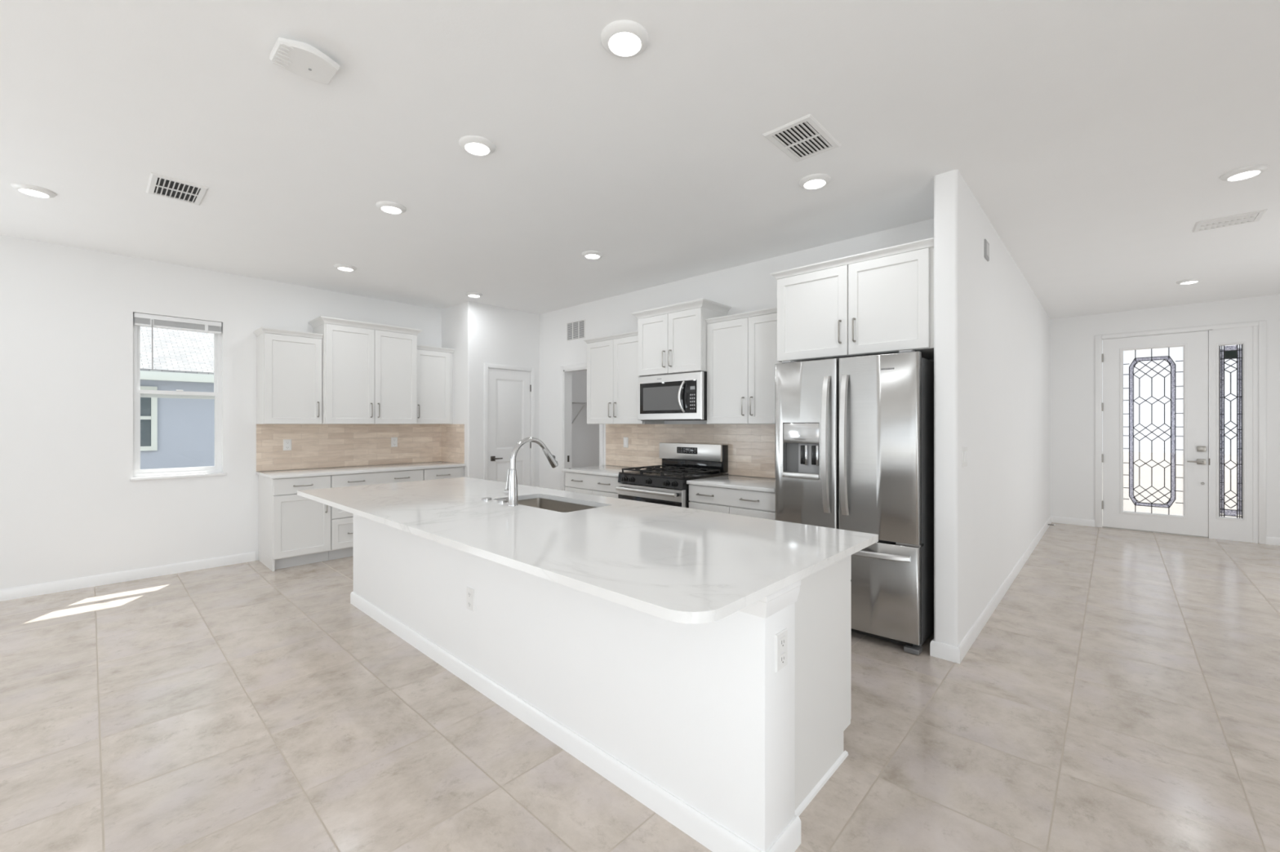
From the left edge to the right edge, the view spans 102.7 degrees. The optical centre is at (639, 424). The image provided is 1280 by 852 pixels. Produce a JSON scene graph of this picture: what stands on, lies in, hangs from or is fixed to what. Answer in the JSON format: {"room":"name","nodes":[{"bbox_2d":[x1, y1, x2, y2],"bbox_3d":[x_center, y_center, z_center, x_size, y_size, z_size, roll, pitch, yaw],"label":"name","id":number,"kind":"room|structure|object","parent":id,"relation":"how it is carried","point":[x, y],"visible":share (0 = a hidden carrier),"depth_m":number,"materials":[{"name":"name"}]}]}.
{"room":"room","nodes":[
{"label":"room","id":0,"kind":"room"},
{"bbox_2d":[0,234,441,589],"bbox_3d":[-5.045,-0.050,3.987,0.160,2.840,7.375,0,0,43],"label":"wall","id":1,"kind":"structure","parent":0,"point":[70,507],"depth_m":4.39,"materials":[{"name":"paint"}]},
{"bbox_2d":[0,551,255,601],"bbox_3d":[-5.676,1.325,3.181,0.014,0.090,5.335,0,0,43],"label":"baseboard","id":2,"kind":"structure","parent":1,"relation":"attached to","point":[27,591],"depth_m":4.43,"materials":[{"name":"wood"}]},
{"bbox_2d":[129,313,226,480],"bbox_3d":[-4.291,-0.247,4.771,0.167,1.485,0.665,0,0,43],"label":"window","id":3,"kind":"structure","parent":1,"relation":"in","point":[139,474],"depth_m":4.74,"materials":[{"name":"white plastic"}]},
{"bbox_2d":[133,312,222,369],"bbox_3d":[-4.270,-0.739,4.748,0.064,0.497,0.604,0,0,43],"label":"window blind","id":4,"kind":"object","parent":3,"relation":"attached to","point":[152,321],"visible":1,"depth_m":4.71,"materials":[{"name":"white plastic"}]},
{"bbox_2d":[253,327,323,424],"bbox_3d":[-3.565,-0.466,5.194,0.362,0.927,0.523,0,0,43],"label":"upper cabinet","id":5,"kind":"object","parent":1,"relation":"attached to","point":[290,362],"visible":1,"depth_m":5.09,"materials":[{"name":"paint"}]},
{"bbox_2d":[256,424,464,471],"bbox_3d":[-2.986,0.236,5.653,0.588,0.476,1.932,0,0,43],"label":"backsplash","id":6,"kind":"structure","parent":1,"relation":"attached to","point":[313,446],"depth_m":5.80,"materials":[{"name":"tile"}]},
{"bbox_2d":[283,439,291,450],"bbox_3d":[-3.671,0.215,5.329,0.008,0.116,0.072,0,0,43],"label":"wall outlet","id":7,"kind":"object","parent":6,"relation":"attached to","point":[286,442],"visible":1,"depth_m":5.33,"materials":[{"name":"white plastic"}]},
{"bbox_2d":[391,437,397,447],"bbox_3d":[-2.937,0.213,6.119,0.008,0.116,0.072,0,0,43],"label":"wall outlet","id":8,"kind":"object","parent":6,"relation":"attached to","point":[393,440],"visible":1,"depth_m":6.12,"materials":[{"name":"white plastic"}]},
{"bbox_2d":[307,315,422,424],"bbox_3d":[-3.034,-0.549,5.707,0.441,1.095,1.044,0,0,43],"label":"upper cabinet","id":9,"kind":"object","parent":1,"relation":"attached to","point":[370,370],"visible":0.98,"depth_m":5.54,"materials":[{"name":"paint"}]},
{"bbox_2d":[416,345,454,424],"bbox_3d":[-2.575,-0.466,6.259,0.362,0.927,0.481,0,0,43],"label":"upper cabinet","id":10,"kind":"object","parent":1,"relation":"attached to","point":[434,364],"visible":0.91,"depth_m":6.17,"materials":[{"name":"paint"}]},
{"bbox_2d":[441,301,539,487],"bbox_3d":[-1.906,-0.050,6.749,0.680,2.840,1.145,0,0,43],"label":"wall","id":11,"kind":"structure","parent":0,"point":[479,334],"depth_m":6.29,"materials":[{"name":"paint"}]},
{"bbox_2d":[484,363,534,486],"bbox_3d":[-1.669,0.311,6.533,0.161,2.117,0.740,0,0,43],"label":"door","id":12,"kind":"structure","parent":11,"relation":"in","point":[508,390],"depth_m":6.50,"materials":[{"name":"wood"}]},
{"bbox_2d":[572,370,599,467],"bbox_3d":[0.559,-0.050,6.934,2.620,2.840,2.480,0,0,43],"label":"wall","id":13,"kind":"structure","parent":0,"point":[585,437],"depth_m":7.23,"materials":[{"name":"paint"}]},
{"bbox_2d":[572,401,586,423],"bbox_3d":[-0.258,-0.150,7.609,0.305,0.292,2.202,0,0,43],"label":"wire shelf","id":14,"kind":"object","parent":13,"relation":"attached to","point":[574,402],"visible":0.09,"depth_m":6.92,"materials":[{"name":"white metal"}]},
{"bbox_2d":[0,0,1279,319],"bbox_3d":[0.332,-1.530,3.097,9.250,0.120,13.710,0,0,43],"label":"ceiling","id":15,"kind":"structure","parent":0,"point":[1094,138],"depth_m":2.62,"materials":[{"name":"paint"}]},
{"bbox_2d":[10,182,56,198],"bbox_3d":[-3.798,-1.459,3.208,0.184,0.022,0.184,0,0,43],"label":"recessed light","id":16,"kind":"object","parent":15,"relation":"in","point":[28,189],"visible":1,"depth_m":3.18,"materials":[{"name":"white plastic"}]},
{"bbox_2d":[146,172,208,205],"bbox_3d":[-2.898,-1.465,3.204,0.372,0.009,0.260,0,0,43],"label":"ceiling vent","id":17,"kind":"object","parent":15,"relation":"in","point":[158,184],"visible":1,"depth_m":3.19,"materials":[{"name":"white plastic"}]},
{"bbox_2d":[269,36,339,84],"bbox_3d":[-1.329,-1.448,2.034,0.198,0.044,0.206,0,0,43],"label":"ceiling detector","id":18,"kind":"object","parent":15,"relation":"attached to","point":[301,59],"visible":1,"depth_m":2.01,"materials":[{"name":"white plastic"}]},
{"bbox_2d":[333,263,356,271],"bbox_3d":[-2.751,-1.459,4.781,0.184,0.022,0.184,0,0,43],"label":"recessed light","id":19,"kind":"object","parent":15,"relation":"in","point":[342,267],"visible":1,"depth_m":4.75,"materials":[{"name":"white plastic"}]},
{"bbox_2d":[376,200,406,213],"bbox_3d":[-1.680,-1.459,3.458,0.184,0.022,0.184,0,0,43],"label":"recessed light","id":20,"kind":"object","parent":15,"relation":"in","point":[391,207],"visible":1,"depth_m":3.42,"materials":[{"name":"white plastic"}]},
{"bbox_2d":[465,292,482,297],"bbox_3d":[-1.875,-1.459,5.783,0.184,0.022,0.184,0,0,43],"label":"recessed light","id":21,"kind":"object","parent":15,"relation":"in","point":[474,295],"visible":1,"depth_m":5.74,"materials":[{"name":"white plastic"}]},
{"bbox_2d":[458,135,495,155],"bbox_3d":[-0.856,-1.459,2.693,0.184,0.022,0.184,0,0,43],"label":"recessed light","id":22,"kind":"object","parent":15,"relation":"in","point":[477,145],"visible":1,"depth_m":2.66,"materials":[{"name":"white plastic"}]},
{"bbox_2d":[582,250,603,259],"bbox_3d":[-0.410,-1.459,4.421,0.184,0.022,0.184,0,0,43],"label":"recessed light","id":23,"kind":"object","parent":15,"relation":"in","point":[592,255],"visible":1,"depth_m":4.38,"materials":[{"name":"white plastic"}]},
{"bbox_2d":[600,19,648,57],"bbox_3d":[-0.058,-1.459,1.951,0.184,0.022,0.184,0,0,43],"label":"recessed light","id":24,"kind":"object","parent":15,"relation":"in","point":[623,38],"visible":1,"depth_m":1.93,"materials":[{"name":"white plastic"}]},
{"bbox_2d":[762,113,840,162],"bbox_3d":[0.840,-1.465,2.643,0.252,0.009,0.372,0,0,43],"label":"ceiling vent","id":25,"kind":"object","parent":15,"relation":"in","point":[801,139],"visible":1,"depth_m":2.62,"materials":[{"name":"white plastic"}]},
{"bbox_2d":[798,173,831,189],"bbox_3d":[1.054,-1.459,3.088,0.184,0.022,0.184,0,0,43],"label":"recessed light","id":26,"kind":"object","parent":15,"relation":"in","point":[814,181],"visible":1,"depth_m":3.06,"materials":[{"name":"white plastic"}]},
{"bbox_2d":[1176,278,1202,284],"bbox_3d":[5.619,-1.459,5.235,0.184,0.022,0.184,0,0,43],"label":"recessed light","id":27,"kind":"object","parent":15,"relation":"in","point":[1191,281],"visible":1,"depth_m":5.21,"materials":[{"name":"white plastic"}]},
{"bbox_2d":[1192,208,1267,232],"bbox_3d":[4.247,-1.465,3.698,0.330,0.009,0.260,0,0,43],"label":"ceiling vent","id":28,"kind":"object","parent":15,"relation":"in","point":[1253,216],"visible":1,"depth_m":3.69,"materials":[{"name":"white plastic"}]},
{"bbox_2d":[1219,164,1268,181],"bbox_3d":[3.519,-1.459,2.982,0.184,0.022,0.184,0,0,43],"label":"recessed light","id":29,"kind":"object","parent":15,"relation":"in","point":[1246,172],"visible":1,"depth_m":2.96,"materials":[{"name":"white plastic"}]},
{"bbox_2d":[0,522,1279,851],"bbox_3d":[0.332,1.430,3.097,9.250,0.120,13.710,0,0,43],"label":"floor","id":30,"kind":"structure","parent":0,"point":[1122,694],"depth_m":2.26,"materials":[{"name":"tile"}]},
{"bbox_2d":[257,475,330,571],"bbox_3d":[-3.448,0.939,5.114,0.642,0.863,0.480,0,0,43],"label":"base cabinet","id":31,"kind":"object","parent":30,"relation":"on","point":[294,530],"visible":0.79,"depth_m":4.92,"materials":[{"name":"paint"}]},
{"bbox_2d":[255,461,466,479],"bbox_3d":[-2.971,0.490,5.635,0.634,0.030,1.933,0,0,43],"label":"countertop","id":32,"kind":"structure","parent":31,"relation":"on","point":[276,474],"depth_m":5.38,"materials":[{"name":"white stone"}]},
{"bbox_2d":[328,469,423,559],"bbox_3d":[-2.967,0.939,5.631,0.642,0.863,0.928,0,0,43],"label":"base cabinet","id":33,"kind":"object","parent":30,"relation":"on","point":[341,521],"visible":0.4,"depth_m":5.22,"materials":[{"name":"paint"}]},
{"bbox_2d":[423,466,464,480],"bbox_3d":[-2.480,0.939,6.156,0.642,0.863,0.500,0,0,43],"label":"base cabinet","id":34,"kind":"object","parent":30,"relation":"on","point":[455,472],"visible":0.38,"depth_m":5.95,"materials":[{"name":"paint"}]},
{"bbox_2d":[564,471,620,497],"bbox_3d":[-0.280,0.939,5.393,0.872,0.863,0.674,0,0,43],"label":"base cabinet","id":35,"kind":"object","parent":30,"relation":"on","point":[597,485],"visible":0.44,"depth_m":5.17,"materials":[{"name":"paint"}]},
{"bbox_2d":[561,465,645,477],"bbox_3d":[-0.284,0.490,5.405,0.897,0.030,0.663,0,0,43],"label":"countertop","id":36,"kind":"structure","parent":35,"relation":"on","point":[602,470],"depth_m":5.36,"materials":[{"name":"white stone"}]},
{"bbox_2d":[350,514,851,851],"bbox_3d":[-0.618,0.938,3.034,3.531,0.864,0.888,0,0,43],"label":"kitchen island","id":37,"kind":"object","parent":30,"relation":"on","point":[727,729],"visible":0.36,"depth_m":1.93,"materials":[{"name":"paint"}]},
{"bbox_2d":[467,591,471,598],"bbox_3d":[-0.899,0.897,2.698,0.033,0.033,0.002,0,0,43],"label":"receptacle","id":38,"kind":"object","parent":37,"relation":"attached to","point":[468,592],"depth_m":2.70,"materials":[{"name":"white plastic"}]},
{"bbox_2d":[467,600,471,608],"bbox_3d":[-0.899,0.949,2.698,0.033,0.033,0.002,0,0,43],"label":"receptacle","id":39,"kind":"object","parent":37,"relation":"attached to","point":[468,602],"depth_m":2.70,"materials":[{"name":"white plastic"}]},
{"bbox_2d":[466,586,474,612],"bbox_3d":[-0.896,0.923,2.701,0.072,0.116,0.006,0,0,43],"label":"outlet","id":40,"kind":"object","parent":37,"relation":"attached to","point":[470,590],"depth_m":2.69,"materials":[{"name":"white plastic"}]},
{"bbox_2d":[297,476,878,623],"bbox_3d":[-0.714,0.490,2.933,3.542,0.030,1.299,0,0,43],"label":"island countertop","id":41,"kind":"structure","parent":37,"relation":"on","point":[676,564],"depth_m":2.12,"materials":[{"name":"white stone"}]},
{"bbox_2d":[481,497,491,500],"bbox_3d":[-0.964,0.468,3.216,0.060,0.014,0.060,0,0,43],"label":"cap","id":42,"kind":"object","parent":41,"relation":"on","point":[484,498],"visible":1,"depth_m":3.20,"materials":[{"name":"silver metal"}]},
{"bbox_2d":[497,499,506,502],"bbox_3d":[-0.838,0.467,3.116,0.052,0.015,0.052,0,0,43],"label":"cap","id":43,"kind":"object","parent":41,"relation":"on","point":[499,500],"visible":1,"depth_m":3.10,"materials":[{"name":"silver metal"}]},
{"bbox_2d":[503,436,558,506],"bbox_3d":[-0.655,0.276,3.118,0.092,0.398,0.356,0,0,43],"label":"faucet","id":44,"kind":"object","parent":41,"relation":"on","point":[511,490],"visible":1,"depth_m":3.00,"materials":[{"name":"silver metal"}]},
{"bbox_2d":[507,497,597,512],"bbox_3d":[-0.548,0.608,3.130,0.775,0.204,0.410,0,0,43],"label":"sink","id":45,"kind":"object","parent":41,"relation":"in","point":[544,504],"visible":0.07,"depth_m":3.40,"materials":[{"name":"metal"}]},
{"bbox_2d":[774,628,787,673],"bbox_3d":[0.442,0.705,1.596,0.006,0.116,0.072,0,0,43],"label":"outlet","id":46,"kind":"object","parent":37,"relation":"attached to","point":[780,634],"depth_m":1.59,"materials":[{"name":"white plastic"}]},
{"bbox_2d":[780,635,785,648],"bbox_3d":[0.444,0.679,1.594,0.002,0.033,0.033,0,0,43],"label":"receptacle","id":47,"kind":"object","parent":37,"relation":"attached to","point":[782,637],"depth_m":1.59,"materials":[{"name":"white plastic"}]},
{"bbox_2d":[780,652,785,666],"bbox_3d":[0.444,0.731,1.594,0.002,0.033,0.033,0,0,43],"label":"receptacle","id":48,"kind":"object","parent":37,"relation":"attached to","point":[782,654],"depth_m":1.59,"materials":[{"name":"white plastic"}]},
{"bbox_2d":[615,442,728,508],"bbox_3d":[0.290,0.779,4.790,0.769,1.181,0.762,0,0,43],"label":"gas range","id":49,"kind":"object","parent":30,"relation":"on","point":[667,485],"visible":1,"depth_m":4.72,"materials":[{"name":"silver metal"}]},
{"bbox_2d":[618,470,723,479],"bbox_3d":[0.285,0.459,4.784,0.769,0.013,0.602,0,0,43],"label":"cooktop","id":50,"kind":"object","parent":49,"relation":"in","point":[631,473],"depth_m":4.60,"materials":[{"name":"black metal"}]},
{"bbox_2d":[688,484,775,519],"bbox_3d":[0.913,0.939,4.285,0.815,0.863,0.674,0,0,43],"label":"base cabinet","id":51,"kind":"object","parent":30,"relation":"on","point":[760,504],"visible":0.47,"depth_m":4.04,"materials":[{"name":"paint"}]},
{"bbox_2d":[686,475,775,493],"bbox_3d":[0.917,0.490,4.289,0.819,0.030,0.663,0,0,43],"label":"countertop","id":52,"kind":"structure","parent":51,"relation":"on","point":[733,482],"depth_m":4.21,"materials":[{"name":"white stone"}]},
{"bbox_2d":[775,349,933,655],"bbox_3d":[1.511,0.461,3.552,0.935,1.817,0.798,0,0,43],"label":"refrigerator","id":53,"kind":"object","parent":30,"relation":"on","point":[855,435],"visible":0.77,"depth_m":3.20,"materials":[{"name":"metal"}]},
{"bbox_2d":[539,217,933,489],"bbox_3d":[0.472,-0.050,5.239,4.860,2.840,0.120,0,0,43],"label":"wall","id":54,"kind":"structure","parent":0,"point":[748,287],"depth_m":5.50,"materials":[{"name":"paint"}]},
{"bbox_2d":[566,319,585,341],"bbox_3d":[-0.794,-1.161,6.329,0.350,0.227,0.008,0,0,43],"label":"air vent","id":55,"kind":"object","parent":54,"relation":"in","point":[575,330],"visible":1,"depth_m":6.33,"materials":[{"name":"white plastic"}]},
{"bbox_2d":[560,363,603,490],"bbox_3d":[-0.681,0.315,6.301,0.795,2.110,0.134,0,0,43],"label":"trim","id":56,"kind":"structure","parent":54,"relation":"attached to","point":[566,371],"depth_m":6.50,"materials":[{"name":"wood"}]},
{"bbox_2d":[583,330,664,424],"bbox_3d":[-0.194,-0.470,5.524,0.880,0.936,0.368,0,0,43],"label":"upper cabinet","id":57,"kind":"object","parent":54,"relation":"attached to","point":[612,361],"visible":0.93,"depth_m":5.40,"materials":[{"name":"paint"}]},
{"bbox_2d":[631,297,731,376],"bbox_3d":[0.385,-0.788,4.930,0.872,0.627,0.448,0,0,43],"label":"upper cabinet","id":58,"kind":"object","parent":54,"relation":"attached to","point":[673,338],"visible":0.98,"depth_m":4.75,"materials":[{"name":"paint"}]},
{"bbox_2d":[638,371,706,421],"bbox_3d":[0.377,-0.252,4.920,0.773,0.438,0.454,0,0,43],"label":"microwave","id":59,"kind":"object","parent":58,"relation":"attached to","point":[680,397],"visible":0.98,"depth_m":4.75,"materials":[{"name":"silver metal"}]},
{"bbox_2d":[605,424,775,478],"bbox_3d":[0.522,0.236,5.104,2.507,0.476,0.009,0,0,43],"label":"backsplash","id":60,"kind":"structure","parent":54,"relation":"attached to","point":[751,447],"depth_m":5.03,"materials":[{"name":"tile"}]},
{"bbox_2d":[623,437,628,447],"bbox_3d":[-0.160,0.202,5.726,0.072,0.116,0.008,0,0,43],"label":"light switch","id":61,"kind":"object","parent":60,"relation":"attached to","point":[625,439],"visible":1,"depth_m":5.72,"materials":[{"name":"white plastic"}]},
{"bbox_2d":[705,306,782,424],"bbox_3d":[1.007,-0.470,4.407,0.848,0.936,0.368,0,0,43],"label":"upper cabinet","id":62,"kind":"object","parent":54,"relation":"attached to","point":[742,348],"visible":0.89,"depth_m":4.33,"materials":[{"name":"paint"}]},
{"bbox_2d":[769,237,933,362],"bbox_3d":[1.581,-0.789,3.663,1.079,0.654,0.676,0,0,43],"label":"upper cabinet","id":63,"kind":"object","parent":54,"relation":"attached to","point":[881,301],"visible":0.95,"depth_m":3.38,"materials":[{"name":"paint"}]},
{"bbox_2d":[933,169,1050,646],"bbox_3d":[3.738,-0.050,5.092,0.125,2.840,5.750,0,0,43],"label":"wall","id":64,"kind":"structure","parent":0,"point":[992,331],"depth_m":3.43,"materials":[{"name":"paint"}]},
{"bbox_2d":[962,446,967,466],"bbox_3d":[1.949,0.195,3.069,0.008,0.116,0.118,0,0,43],"label":"light switch","id":65,"kind":"object","parent":64,"relation":"attached to","point":[964,449],"visible":1,"depth_m":3.05,"materials":[{"name":"white plastic"}]},
{"bbox_2d":[984,239,989,261],"bbox_3d":[2.426,-1.218,3.578,0.014,0.125,0.125,0,0,43],"label":"door chime","id":66,"kind":"object","parent":64,"relation":"attached to","point":[986,243],"visible":1,"depth_m":3.55,"materials":[{"name":"grey plastic"}]},
{"bbox_2d":[929,515,1051,663],"bbox_3d":[3.733,1.325,5.087,0.152,0.090,5.764,0,0,43],"label":"baseboard","id":67,"kind":"structure","parent":64,"relation":"attached to","point":[944,651],"depth_m":3.40,"materials":[{"name":"wood"}]},
{"bbox_2d":[1050,293,1279,543],"bbox_3d":[6.945,-0.050,6.146,3.390,2.840,0.160,0,0,43],"label":"wall","id":68,"kind":"structure","parent":0,"point":[1072,338],"depth_m":6.86,"materials":[{"name":"paint"}]},
{"bbox_2d":[1051,515,1279,546],"bbox_3d":[6.932,1.325,6.040,3.265,0.090,0.014,0,0,43],"label":"baseboard","id":69,"kind":"structure","parent":68,"relation":"attached to","point":[1269,540],"depth_m":6.92,"materials":[{"name":"wood"}]},
{"bbox_2d":[1094,320,1266,544],"bbox_3d":[6.641,0.092,6.370,1.460,2.555,0.206,0,0,43],"label":"door","id":70,"kind":"structure","parent":68,"relation":"in","point":[1196,521],"depth_m":6.38,"materials":[{"name":"wood"}]},
{"bbox_2d":[1212,326,1253,542],"bbox_3d":[6.984,0.120,6.037,0.316,2.500,0.057,0,0,43],"label":"window","id":71,"kind":"structure","parent":68,"relation":"in","point":[1234,529],"depth_m":6.01,"materials":[{"name":"glass"}]},
{"label":"outside","id":72,"kind":"structure","parent":0,"visible":0},
{"bbox_2d":[1123,452,1240,518],"bbox_3d":[-3.663,1.645,3.403,70.000,0.150,80.000,0,0,43],"label":"ground","id":73,"kind":"structure","parent":72,"point":[1175,508],"depth_m":13.94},
{"bbox_2d":[140,326,214,469],"bbox_3d":[-9.352,-0.455,10.054,7.210,4.050,14.800,0,0,43],"label":"neighbor house","id":74,"kind":"structure","parent":73,"relation":"on","point":[175,433],"depth_m":7.84,"materials":[{"name":"blue paint"}]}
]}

